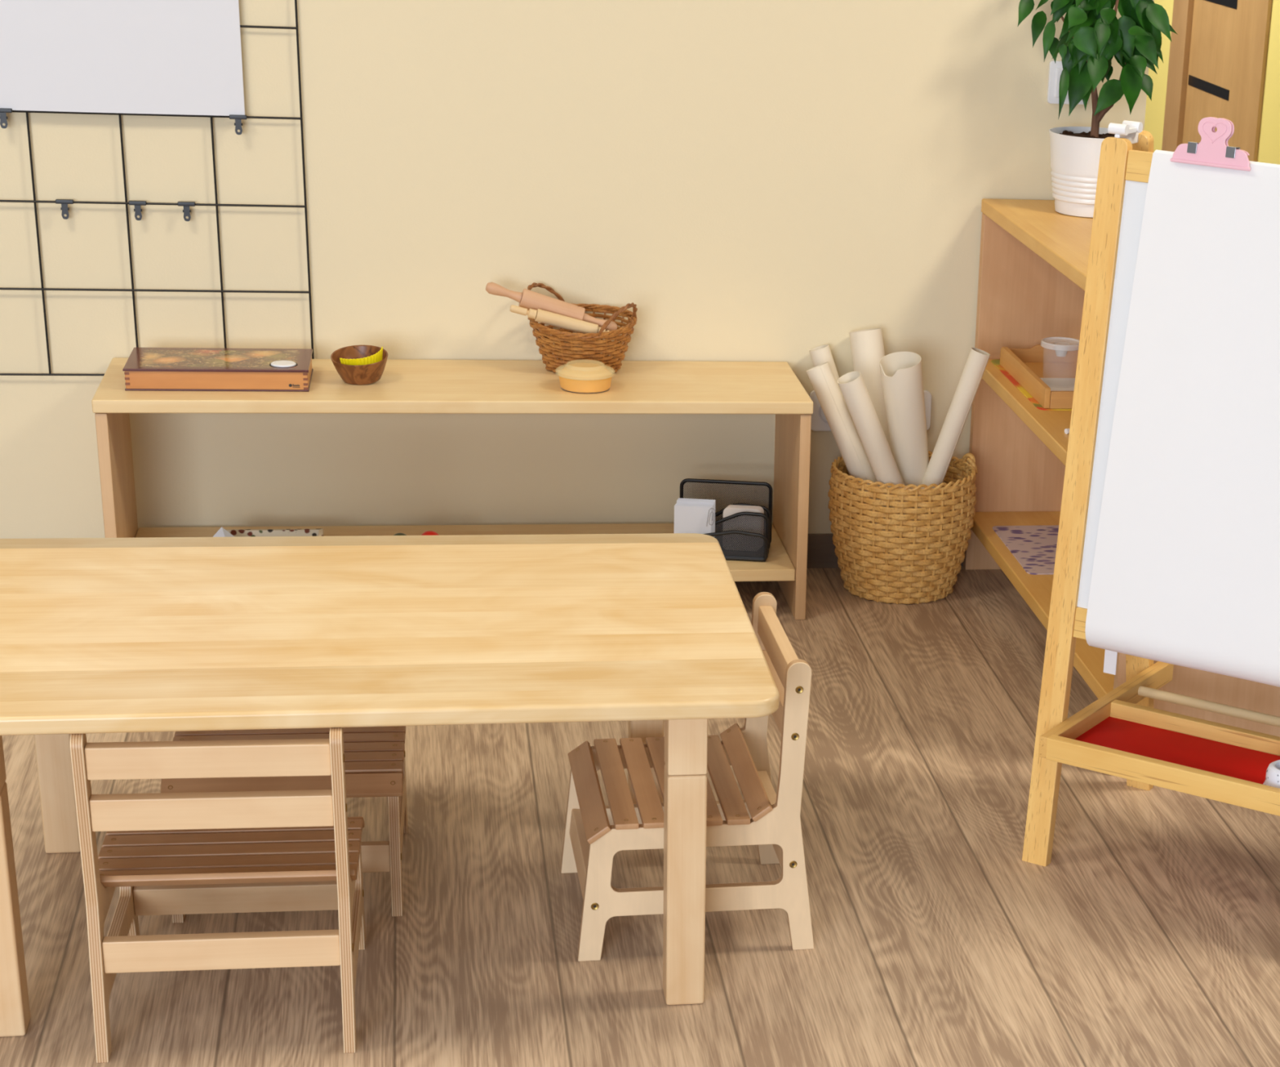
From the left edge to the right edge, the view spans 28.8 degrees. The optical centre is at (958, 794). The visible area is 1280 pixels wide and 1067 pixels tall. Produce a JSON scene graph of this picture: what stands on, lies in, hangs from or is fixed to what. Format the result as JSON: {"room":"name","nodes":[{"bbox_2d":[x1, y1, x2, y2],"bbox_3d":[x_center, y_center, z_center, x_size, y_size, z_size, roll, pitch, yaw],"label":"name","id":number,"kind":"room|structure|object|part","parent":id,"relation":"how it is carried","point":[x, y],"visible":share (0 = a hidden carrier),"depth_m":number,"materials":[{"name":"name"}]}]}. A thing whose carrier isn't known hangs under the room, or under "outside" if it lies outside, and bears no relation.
{"room":"children's room","nodes":[
{"label":"children's room","id":0,"kind":"room"},
{"bbox_2d":[0,0,1154,538],"bbox_3d":[-2.262,-1.603,3.871,5.358,2.600,0.120,-2,23,-12],"label":"wall","id":1,"kind":"structure","parent":0,"point":[764,180],"depth_m":4.39,"materials":[{"name":"beige paint"}]},
{"bbox_2d":[0,0,314,375],"bbox_3d":[-1.646,-1.151,4.121,1.051,0.901,0.007,-2,23,-12],"label":"grid panel","id":2,"kind":"object","parent":1,"relation":"attached to","point":[34,201],"visible":0.7,"depth_m":4.25,"materials":[{"name":"paint"}]},
{"bbox_2d":[0,107,12,128],"bbox_3d":[-1.605,-1.138,4.120,0.029,0.032,0.010,-2,23,-12],"label":"clip","id":3,"kind":"object","parent":2,"relation":"attached to","point":[3,111],"visible":1,"depth_m":4.12,"materials":[{"name":"black paint"}]},
{"bbox_3d":[-1.605,-1.133,4.118,0.012,0.026,0.002,-2,23,-12],"label":"lever","id":4,"kind":"part","parent":3,"relation":"part of","materials":[{"name":"black paint"}]},
{"bbox_2d":[55,199,73,219],"bbox_3d":[-1.532,-1.004,4.202,0.029,0.032,0.010,-2,23,-12],"label":"clip","id":5,"kind":"object","parent":2,"relation":"attached to","point":[64,202],"visible":1,"depth_m":4.20,"materials":[{"name":"black paint"}]},
{"bbox_3d":[-1.531,-0.999,4.199,0.012,0.026,0.002,-2,23,-12],"label":"lever","id":6,"kind":"part","parent":5,"relation":"part of","materials":[{"name":"black paint"}]},
{"bbox_2d":[0,0,244,115],"bbox_3d":[-1.413,-1.379,4.066,0.415,0.480,0.008,-2,23,-12],"label":"paper sheet","id":7,"kind":"object","parent":2,"relation":"attached to","point":[184,57],"visible":1,"depth_m":4.12,"materials":[{"name":"white paper"}]},
{"bbox_2d":[128,200,146,220],"bbox_3d":[-1.415,-1.008,4.227,0.029,0.032,0.010,-2,23,-12],"label":"clip","id":8,"kind":"object","parent":2,"relation":"attached to","point":[137,210],"visible":1,"depth_m":4.22,"materials":[{"name":"black paint"}]},
{"bbox_3d":[-1.414,-1.003,4.224,0.012,0.026,0.002,-2,23,-12],"label":"lever","id":9,"kind":"part","parent":8,"relation":"part of","materials":[{"name":"black paint"}]},
{"bbox_2d":[177,201,195,221],"bbox_3d":[-1.336,-1.010,4.244,0.029,0.032,0.010,-2,23,-12],"label":"clip","id":10,"kind":"object","parent":2,"relation":"attached to","point":[186,205],"visible":1,"depth_m":4.24,"materials":[{"name":"black paint"}]},
{"bbox_3d":[-1.335,-1.006,4.241,0.012,0.026,0.002,-2,23,-12],"label":"lever","id":11,"kind":"part","parent":10,"relation":"part of","materials":[{"name":"black paint"}]},
{"bbox_2d":[229,114,247,134],"bbox_3d":[-1.234,-1.148,4.200,0.029,0.032,0.010,-2,23,-12],"label":"clip","id":12,"kind":"object","parent":2,"relation":"attached to","point":[237,124],"visible":1,"depth_m":4.19,"materials":[{"name":"black paint"}]},
{"bbox_3d":[-1.233,-1.144,4.198,0.012,0.026,0.002,-2,23,-12],"label":"lever","id":13,"kind":"part","parent":12,"relation":"part of","materials":[{"name":"black paint"}]},
{"bbox_2d":[809,390,831,431],"bbox_3d":[-0.261,-0.725,4.618,0.041,0.076,0.015,-2,23,-12],"label":"wall socket","id":14,"kind":"object","parent":1,"relation":"attached to","point":[819,421],"depth_m":4.62,"materials":[{"name":"white plastic"}]},
{"bbox_2d":[806,533,963,568],"bbox_3d":[-2.313,-0.405,4.288,5.358,0.066,0.011,-2,23,-12],"label":"baseboard","id":15,"kind":"structure","parent":1,"relation":"attached to","point":[820,547],"depth_m":4.72,"materials":[{"name":"beige wood"}]},
{"bbox_2d":[924,390,931,430],"bbox_3d":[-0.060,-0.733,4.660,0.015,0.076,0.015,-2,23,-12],"label":"wall socket","id":16,"kind":"object","parent":1,"relation":"attached to","point":[927,395],"depth_m":4.66,"materials":[{"name":"white plastic"}]},
{"bbox_2d":[1046,60,1088,104],"bbox_3d":[0.203,-1.302,4.482,0.077,0.076,0.014,-2,23,-12],"label":"light switch","id":17,"kind":"object","parent":1,"relation":"attached to","point":[1055,68],"visible":0.44,"depth_m":4.47,"materials":[{"name":"white plastic"}]},
{"bbox_2d":[0,566,1279,1066],"bbox_3d":[-1.395,0.117,3.281,6.700,0.050,11.400,-2,23,-12],"label":"floor","id":18,"kind":"structure","parent":0,"point":[1149,935],"depth_m":3.23,"materials":[{"name":"brown wood"}]},
{"bbox_2d":[70,727,365,1062],"bbox_3d":[-0.861,0.065,2.892,0.299,0.394,0.303,-1,22,-11],"label":"chair","id":19,"kind":"object","parent":18,"relation":"on","point":[281,851],"visible":1,"depth_m":2.80,"materials":[{"name":"brown wood"}]},
{"bbox_3d":[-0.996,0.068,2.866,0.013,0.394,0.303,-1,22,-11],"label":"panel","id":20,"kind":"part","parent":19,"relation":"part of","materials":[{"name":"brown wood"}]},
{"bbox_3d":[-0.831,-0.039,2.720,0.262,0.039,0.020,-1,22,-11],"label":"rail","id":21,"kind":"part","parent":19,"relation":"part of","materials":[{"name":"brown wood"}]},
{"bbox_3d":[-0.835,0.018,2.746,0.262,0.039,0.020,-1,22,-11],"label":"rail","id":22,"kind":"part","parent":19,"relation":"part of","materials":[{"name":"brown wood"}]},
{"bbox_3d":[-0.726,0.062,2.917,0.013,0.394,0.303,-1,22,-11],"label":"panel","id":23,"kind":"part","parent":19,"relation":"part of","materials":[{"name":"brown wood"}]},
{"bbox_2d":[160,725,408,923],"bbox_3d":[-0.885,-0.077,3.238,0.299,0.394,0.303,-1,22,-11],"label":"chair","id":24,"kind":"object","parent":18,"relation":"on","point":[375,766],"visible":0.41,"depth_m":3.18,"materials":[{"name":"brown wood"}]},
{"bbox_3d":[-1.020,-0.074,3.212,0.013,0.394,0.303,-1,22,-11],"label":"panel","id":25,"kind":"part","parent":24,"relation":"part of","materials":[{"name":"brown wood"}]},
{"bbox_3d":[-0.750,-0.080,3.264,0.013,0.394,0.303,-1,22,-11],"label":"panel","id":26,"kind":"part","parent":24,"relation":"part of","materials":[{"name":"brown wood"}]},
{"bbox_2d":[0,533,779,1036],"bbox_3d":[-0.773,-0.031,3.109,1.004,0.416,0.690,-2,23,-12],"label":"table","id":27,"kind":"object","parent":18,"relation":"on","point":[654,633],"visible":0.91,"depth_m":2.96,"materials":[{"name":"brown wood"}]},
{"bbox_3d":[-1.095,-0.049,2.735,0.047,0.090,0.047,-2,23,-12],"label":"leg","id":28,"kind":"part","parent":27,"relation":"part of","materials":[{"name":"brown wood"}]},
{"bbox_3d":[-0.322,-0.073,2.898,0.047,0.090,0.047,-2,23,-12],"label":"leg","id":29,"kind":"part","parent":27,"relation":"part of","materials":[{"name":"brown wood"}]},
{"bbox_2d":[91,357,813,619],"bbox_3d":[-0.882,-0.542,4.373,1.200,0.402,0.322,-2,23,-12],"label":"shelf","id":30,"kind":"object","parent":18,"relation":"on","point":[405,386],"visible":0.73,"depth_m":4.30,"materials":[{"name":"brown wood"}]},
{"bbox_3d":[-1.456,-0.512,4.253,0.020,0.378,0.309,-2,23,-12],"label":"panel","id":31,"kind":"part","parent":30,"relation":"part of","materials":[{"name":"brown wood"}]},
{"bbox_2d":[122,346,313,391],"bbox_3d":[-1.262,-0.729,4.193,0.300,0.041,0.168,-2,23,-12],"label":"box","id":32,"kind":"object","parent":30,"relation":"on","point":[146,369],"visible":1,"depth_m":4.14,"materials":[{"name":"brown wood"}]},
{"bbox_3d":[-1.262,-0.743,4.188,0.300,0.004,0.168,-2,23,-12],"label":"lid","id":33,"kind":"part","parent":32,"relation":"part of","materials":[{"name":"brown wood"}]},
{"bbox_3d":[-1.263,-0.712,4.201,0.298,0.003,0.166,-2,23,-12],"label":"board","id":34,"kind":"part","parent":32,"relation":"part of","materials":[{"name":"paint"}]},
{"bbox_2d":[226,528,324,537],"bbox_3d":[-1.211,-0.435,4.311,0.180,0.027,0.140,-2,23,-12],"label":"tray","id":35,"kind":"object","parent":30,"relation":"on","point":[235,532],"visible":0.11,"depth_m":4.37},
{"bbox_2d":[213,527,234,537],"bbox_3d":[-1.286,-0.445,4.284,0.071,0.047,0.071,7,22,8],"label":"pyramid","id":36,"kind":"object","parent":35,"relation":"on","point":[222,532],"visible":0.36,"depth_m":4.27},
{"bbox_2d":[330,345,387,384],"bbox_3d":[-1.032,-0.742,4.226,0.103,0.063,0.102,16,25,29],"label":"wooden bowl","id":37,"kind":"object","parent":30,"relation":"on","point":[367,374],"depth_m":4.21,"materials":[{"name":"brown wood"}]},
{"bbox_3d":[-1.021,-0.747,4.203,0.075,0.035,0.032,-9,25,-28],"label":"ribbed strip","id":38,"kind":"part","parent":37,"relation":"part of","materials":[{"name":"yellow plastic"}]},
{"bbox_2d":[393,533,406,535],"bbox_3d":[-0.992,-0.446,4.356,0.038,0.038,0.038,-2,23,-12],"label":"bead","id":39,"kind":"object","parent":30,"relation":"on","point":[397,534],"visible":0.21,"depth_m":4.35},
{"bbox_2d":[421,530,439,535],"bbox_3d":[-0.941,-0.450,4.366,0.041,0.041,0.041,-2,23,-12],"label":"bead","id":40,"kind":"object","parent":30,"relation":"on","point":[428,532],"visible":0.29,"depth_m":4.35},
{"bbox_2d":[527,282,637,373],"bbox_3d":[-0.674,-0.832,4.386,0.197,0.144,0.167,-1,22,-9],"label":"basket","id":41,"kind":"object","parent":30,"relation":"on","point":[587,345],"visible":0.83,"depth_m":4.35,"materials":[{"name":"brown wicker"}]},
{"bbox_3d":[-0.748,-0.891,4.401,0.037,0.053,0.104,15,25,28],"label":"loop handle","id":42,"kind":"part","parent":41,"relation":"part of","materials":[{"name":"brown wicker"}]},
{"bbox_2d":[485,281,617,331],"bbox_3d":[-0.722,-0.865,4.355,0.231,0.087,0.035,-1,22,-11],"label":"rolling pin","id":43,"kind":"object","parent":41,"relation":"in","point":[527,299],"visible":0.91,"depth_m":4.34,"materials":[{"name":"brown wood"}]},
{"bbox_3d":[-0.804,-0.888,4.330,0.064,0.021,0.021,16,18,-17],"label":"handle","id":44,"kind":"part","parent":43,"relation":"part of","materials":[{"name":"brown wood"}]},
{"bbox_3d":[-0.641,-0.843,4.381,0.064,0.021,0.021,16,18,-17],"label":"handle","id":45,"kind":"part","parent":43,"relation":"part of","materials":[{"name":"brown wood"}]},
{"bbox_2d":[509,304,622,335],"bbox_3d":[-0.694,-0.836,4.341,0.199,0.063,0.023,-3,23,-14],"label":"rolling pin","id":46,"kind":"object","parent":41,"relation":"in","point":[544,317],"visible":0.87,"depth_m":4.33,"materials":[{"name":"brown wood"}]},
{"bbox_3d":[-0.767,-0.851,4.316,0.046,0.017,0.017,12,19,-19],"label":"handle","id":47,"kind":"part","parent":46,"relation":"part of","materials":[{"name":"brown wood"}]},
{"bbox_3d":[-0.621,-0.820,4.367,0.046,0.017,0.017,12,19,-19],"label":"handle","id":48,"kind":"part","parent":46,"relation":"part of","materials":[{"name":"brown wood"}]},
{"bbox_3d":[-0.597,-0.845,4.346,0.031,0.054,0.107,15,25,27],"label":"loop handle","id":49,"kind":"part","parent":41,"relation":"part of","materials":[{"name":"brown wicker"}]},
{"bbox_2d":[558,362,612,392],"bbox_3d":[-0.651,-0.731,4.275,0.103,0.044,0.103,-2,23,-12],"label":"tub","id":50,"kind":"object","parent":30,"relation":"on","point":[580,377],"visible":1,"depth_m":4.25,"materials":[{"name":"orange plastic"}]},
{"bbox_2d":[680,478,773,561],"bbox_3d":[-0.426,-0.499,4.451,0.170,0.121,0.107,3,22,-1],"label":"organizer","id":51,"kind":"object","parent":30,"relation":"on","point":[761,554],"visible":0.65,"depth_m":4.44,"materials":[{"name":"black paint"}]},
{"bbox_2d":[674,505,711,533],"bbox_3d":[-0.478,-0.477,4.412,0.067,0.086,0.005,2,21,-3],"label":"note card","id":52,"kind":"object","parent":51,"relation":"in","point":[687,519],"visible":0.58,"depth_m":4.41,"materials":[{"name":"white paper"}]},
{"bbox_2d":[706,507,715,526],"bbox_3d":[-0.444,-0.497,4.396,0.016,0.034,0.003,2,22,-3],"label":"paper clip","id":53,"kind":"object","parent":52,"relation":"attached to","point":[711,508],"visible":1,"depth_m":4.39,"materials":[{"name":"metal"}]},
{"bbox_2d":[675,504,712,533],"bbox_3d":[-0.477,-0.479,4.415,0.067,0.087,0.006,2,21,-3],"label":"note card","id":54,"kind":"object","parent":51,"relation":"in","point":[675,504],"visible":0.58,"depth_m":4.40,"materials":[{"name":"white paper"}]},
{"bbox_2d":[675,502,713,533],"bbox_3d":[-0.476,-0.480,4.417,0.067,0.088,0.004,3,21,0],"label":"note card","id":55,"kind":"object","parent":51,"relation":"in","point":[676,503],"visible":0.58,"depth_m":4.40,"materials":[{"name":"white paper"}]},
{"bbox_2d":[676,500,714,532],"bbox_3d":[-0.475,-0.484,4.419,0.067,0.093,0.005,3,21,0],"label":"note card","id":56,"kind":"object","parent":51,"relation":"in","point":[677,501],"visible":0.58,"depth_m":4.40,"materials":[{"name":"white paper"}]},
{"bbox_2d":[677,498,715,537],"bbox_3d":[-0.474,-0.485,4.422,0.067,0.094,0.005,2,21,-3],"label":"note card","id":57,"kind":"object","parent":51,"relation":"in","point":[677,499],"visible":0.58,"depth_m":4.41,"materials":[{"name":"white paper"}]},
{"bbox_2d":[678,497,715,537],"bbox_3d":[-0.473,-0.487,4.424,0.067,0.095,0.006,2,21,-3],"label":"note card","id":58,"kind":"object","parent":51,"relation":"in","point":[678,498],"visible":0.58,"depth_m":4.41,"materials":[{"name":"white paper"}]},
{"bbox_3d":[-0.427,-0.451,4.417,0.170,0.056,0.007,3,22,-1],"label":"frame","id":59,"kind":"part","parent":51,"relation":"part of","materials":[{"name":"black paint"}]},
{"bbox_2d":[722,506,760,551],"bbox_3d":[-0.392,-0.481,4.442,0.069,0.079,0.004,3,21,-1],"label":"card","id":60,"kind":"object","parent":51,"relation":"in","point":[728,511],"visible":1,"depth_m":4.44,"materials":[{"name":"white paper"}]},
{"bbox_3d":[-0.427,-0.473,4.435,0.170,0.084,0.007,3,22,-1],"label":"frame","id":61,"kind":"part","parent":51,"relation":"part of","materials":[{"name":"black paint"}]},
{"bbox_3d":[-0.427,-0.490,4.470,0.170,0.089,0.007,3,22,-1],"label":"frame","id":62,"kind":"part","parent":51,"relation":"part of","materials":[{"name":"black paint"}]},
{"bbox_2d":[726,506,762,545],"bbox_3d":[-0.391,-0.483,4.447,0.069,0.079,0.004,2,21,-2],"label":"card","id":63,"kind":"object","parent":51,"relation":"in","point":[728,506],"visible":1,"depth_m":4.43,"materials":[{"name":"white paper"}]},
{"bbox_2d":[727,505,763,546],"bbox_3d":[-0.390,-0.485,4.453,0.069,0.079,0.004,3,21,-1],"label":"card","id":64,"kind":"object","parent":51,"relation":"in","point":[729,505],"visible":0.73,"depth_m":4.44,"materials":[{"name":"white paper"}]},
{"bbox_2d":[728,504,764,546],"bbox_3d":[-0.389,-0.487,4.458,0.069,0.079,0.004,3,21,-1],"label":"card","id":65,"kind":"object","parent":51,"relation":"in","point":[730,504],"visible":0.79,"depth_m":4.44,"materials":[{"name":"white paper"}]},
{"bbox_3d":[-0.308,-0.548,4.499,0.020,0.378,0.309,-2,23,-12],"label":"panel","id":66,"kind":"part","parent":30,"relation":"part of","materials":[{"name":"brown wood"}]},
{"bbox_2d":[560,591,813,961],"bbox_3d":[-0.356,-0.030,3.195,0.304,0.394,0.299,-2,23,-13],"label":"chair","id":67,"kind":"object","parent":18,"relation":"on","point":[594,832],"visible":0.91,"depth_m":3.12,"materials":[{"name":"brown wood"}]},
{"bbox_3d":[-0.387,-0.082,3.318,0.303,0.394,0.013,-2,23,-13],"label":"panel","id":68,"kind":"part","parent":67,"relation":"part of","materials":[{"name":"brown wood"}]},
{"bbox_3d":[-0.235,-0.127,3.184,0.020,0.039,0.262,-2,23,-13],"label":"rail","id":69,"kind":"part","parent":67,"relation":"part of","materials":[{"name":"brown wood"}]},
{"bbox_3d":[-0.230,-0.185,3.161,0.020,0.039,0.262,-2,23,-13],"label":"rail","id":70,"kind":"part","parent":67,"relation":"part of","materials":[{"name":"brown wood"}]},
{"bbox_2d":[827,450,977,604],"bbox_3d":[-0.107,-0.508,4.590,0.276,0.254,0.276,9,23,14],"label":"wicker basket","id":71,"kind":"object","parent":18,"relation":"on","point":[894,575],"visible":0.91,"depth_m":4.50,"materials":[{"name":"brown wicker"}]},
{"bbox_2d":[808,344,852,475],"bbox_3d":[-0.223,-0.717,4.587,0.120,0.246,0.039,5,22,5],"label":"paper roll","id":72,"kind":"object","parent":71,"relation":"in","point":[821,354],"visible":0.19,"depth_m":4.54,"materials":[{"name":"white paper"}]},
{"bbox_2d":[806,361,902,553],"bbox_3d":[-0.188,-0.618,4.524,0.202,0.349,0.044,9,23,14],"label":"paper roll","id":73,"kind":"object","parent":71,"relation":"in","point":[822,379],"visible":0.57,"depth_m":4.49,"materials":[{"name":"white paper"}]},
{"bbox_2d":[848,328,891,450],"bbox_3d":[-0.154,-0.715,4.583,0.129,0.311,0.061,20,28,36],"label":"paper roll","id":74,"kind":"object","parent":71,"relation":"in","point":[867,346],"visible":0.3,"depth_m":4.54,"materials":[{"name":"white paper"}]},
{"bbox_2d":[837,371,939,579],"bbox_3d":[-0.124,-0.571,4.476,0.221,0.414,0.045,-8,25,-26],"label":"paper roll","id":75,"kind":"object","parent":71,"relation":"in","point":[851,384],"visible":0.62,"depth_m":4.40,"materials":[{"name":"white paper"}]},
{"bbox_2d":[879,351,933,537],"bbox_3d":[-0.086,-0.629,4.512,0.075,0.375,0.156,18,26,32],"label":"paper roll","id":76,"kind":"object","parent":71,"relation":"in","point":[901,372],"visible":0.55,"depth_m":4.45,"materials":[{"name":"white paper"}]},
{"bbox_2d":[918,347,990,496],"bbox_3d":[-0.009,-0.676,4.484,0.121,0.286,0.036,1,22,-5],"label":"paper roll","id":77,"kind":"object","parent":71,"relation":"in","point":[976,362],"visible":0.94,"depth_m":4.46,"materials":[{"name":"white paper"}]},
{"bbox_2d":[963,198,1279,775],"bbox_3d":[0.287,-0.569,4.190,0.305,0.708,1.107,-2,23,-12],"label":"open shelf","id":78,"kind":"object","parent":18,"relation":"on","point":[1033,256],"visible":0.25,"depth_m":4.57,"materials":[{"name":"brown wood"}]},
{"bbox_3d":[0.177,-0.761,4.684,0.303,0.682,0.022,-2,23,-12],"label":"panel","id":79,"kind":"part","parent":78,"relation":"part of","materials":[{"name":"brown wood"}]},
{"bbox_2d":[992,524,1058,574],"bbox_3d":[0.203,-0.453,4.519,0.224,0.002,0.306,-2,23,-12],"label":"place mat","id":80,"kind":"object","parent":78,"relation":"on","point":[1034,547],"visible":0.47,"depth_m":4.53,"materials":[{"name":"purple fabric"}]},
{"bbox_2d":[991,359,1071,410],"bbox_3d":[0.216,-0.746,4.453,0.238,0.002,0.401,-2,23,-12],"label":"place mat","id":81,"kind":"object","parent":78,"relation":"on","point":[996,362],"visible":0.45,"depth_m":4.40,"materials":[{"name":"orange"}]},
{"bbox_2d":[1000,344,1078,408],"bbox_3d":[0.200,-0.757,4.424,0.176,0.038,0.352,-2,23,-12],"label":"serving tray","id":82,"kind":"object","parent":81,"relation":"on","point":[1026,366],"visible":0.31,"depth_m":4.49,"materials":[{"name":"brown wood"}]},
{"bbox_2d":[1040,377,1075,391],"bbox_3d":[0.203,-0.725,4.380,0.124,0.001,0.170,-2,23,-12],"label":"card","id":83,"kind":"object","parent":82,"relation":"in","point":[1055,384],"visible":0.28,"depth_m":4.41,"materials":[{"name":"paper"}]},
{"bbox_2d":[1040,337,1079,356],"bbox_3d":[0.183,-0.774,4.390,0.075,0.078,0.075,-2,23,-12],"label":"paint pot","id":84,"kind":"object","parent":83,"relation":"on","point":[1061,345],"visible":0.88,"depth_m":4.37,"materials":[{"name":"white plastic"}]},
{"bbox_2d":[1064,428,1069,434],"bbox_3d":[0.208,-0.611,4.112,0.064,0.010,0.010,-8,25,-26],"label":"plastic spoon","id":85,"kind":"object","parent":78,"relation":"on","point":[1066,430],"visible":0.26,"depth_m":4.10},
{"bbox_2d":[1017,0,1177,217],"bbox_3d":[0.241,-1.278,4.339,0.296,0.488,0.191,-2,23,-12],"label":"potted ficus","id":86,"kind":"object","parent":78,"relation":"on","point":[1091,33],"visible":0.73,"depth_m":4.30,"materials":[{"name":"plant"}]},
{"bbox_3d":[0.398,-0.353,3.707,0.303,0.682,0.020,-2,23,-12],"label":"panel","id":87,"kind":"part","parent":78,"relation":"part of","materials":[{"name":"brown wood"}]},
{"bbox_2d":[1022,120,1279,866],"bbox_3d":[0.423,-0.364,3.301,0.530,1.010,0.418,14,25,25],"label":"easel","id":88,"kind":"object","parent":18,"relation":"on","point":[1122,734],"visible":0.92,"depth_m":3.32,"materials":[{"name":"brown wood"}]},
{"bbox_3d":[0.159,-0.379,3.326,0.039,0.993,0.113,14,25,25],"label":"post","id":89,"kind":"part","parent":88,"relation":"part of","materials":[{"name":"brown wood"}]},
{"bbox_3d":[0.360,-0.187,3.263,0.452,0.043,0.018,14,25,25],"label":"rail","id":90,"kind":"part","parent":88,"relation":"part of","materials":[{"name":"brown wood"}]},
{"bbox_2d":[1038,661,1173,758],"bbox_3d":[0.216,-0.126,3.505,0.020,0.031,0.405,14,25,25],"label":"rail","id":91,"kind":"object","parent":88,"relation":"on","point":[1093,719],"depth_m":3.46,"materials":[{"name":"brown wood"}]},
{"bbox_3d":[0.419,-0.767,3.083,0.452,0.039,0.017,14,25,25],"label":"rail","id":92,"kind":"part","parent":88,"relation":"part of","materials":[{"name":"brown wood"}]},
{"bbox_3d":[0.258,-0.444,3.495,0.039,0.996,0.210,14,25,25],"label":"post","id":93,"kind":"part","parent":88,"relation":"part of","materials":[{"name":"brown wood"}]},
{"bbox_2d":[1045,734,1279,816],"bbox_3d":[0.312,-0.018,3.253,0.429,0.032,0.018,14,25,25],"label":"rail","id":94,"kind":"object","parent":88,"relation":"on","point":[1060,748],"depth_m":3.26,"materials":[{"name":"brown wood"}]},
{"bbox_2d":[1074,715,1279,784],"bbox_3d":[0.356,-0.038,3.332,0.416,0.004,0.171,14,25,25],"label":"tray","id":95,"kind":"object","parent":88,"relation":"on","point":[1224,753],"depth_m":3.38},
{"bbox_2d":[1084,149,1279,687],"bbox_3d":[0.391,-0.472,3.171,0.408,0.662,0.106,14,25,25],"label":"paper","id":96,"kind":"object","parent":88,"relation":"hanging from","point":[1186,570],"visible":0.96,"depth_m":3.19,"materials":[{"name":"white paper"}]},
{"bbox_2d":[1110,699,1279,755],"bbox_3d":[0.400,-0.074,3.403,0.412,0.030,0.016,14,25,25],"label":"rail","id":97,"kind":"object","parent":88,"relation":"on","point":[1184,726],"depth_m":3.43,"materials":[{"name":"brown wood"}]},
{"bbox_2d":[1169,116,1250,171],"bbox_3d":[0.324,-0.827,3.103,0.109,0.060,0.019,14,25,25],"label":"clip","id":98,"kind":"object","parent":88,"relation":"attached to","point":[1213,149],"visible":1,"depth_m":3.10,"materials":[{"name":"pink plastic"}]},
{"bbox_2d":[1262,760,1279,788],"bbox_3d":[0.440,-0.021,3.248,0.073,0.036,0.073,-2,23,-12],"label":"cup","id":99,"kind":"object","parent":88,"relation":"on","point":[1272,779],"visible":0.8,"depth_m":3.23,"materials":[{"name":"white"}]},
{"bbox_2d":[1048,126,1109,217],"bbox_3d":[0.240,-1.117,4.402,0.164,0.142,0.164,-2,23,-12],"label":"pot","id":100,"kind":"object","parent":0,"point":[1075,151],"depth_m":4.35,"materials":[{"name":"ceramic"}]},
{"bbox_2d":[1143,0,1279,164],"bbox_3d":[0.843,-2.754,7.129,0.120,2.600,3.200,-2,23,-12],"label":"wall","id":101,"kind":"structure","parent":0,"point":[1268,149],"depth_m":6.88,"materials":[{"name":"yellow paint"}]},
{"bbox_2d":[1161,0,1272,161],"bbox_3d":[0.771,-2.372,7.164,0.030,1.860,0.845,-2,23,-12],"label":"door","id":102,"kind":"structure","parent":101,"relation":"in","point":[1219,49],"depth_m":7.23,"materials":[{"name":"brown wood"}]},
{"bbox_3d":[0.771,-2.372,7.164,0.030,1.860,0.845,-2,23,-12],"label":"frame","id":103,"kind":"part","parent":102,"relation":"part of","materials":[{"name":"brown wood"}]}
]}

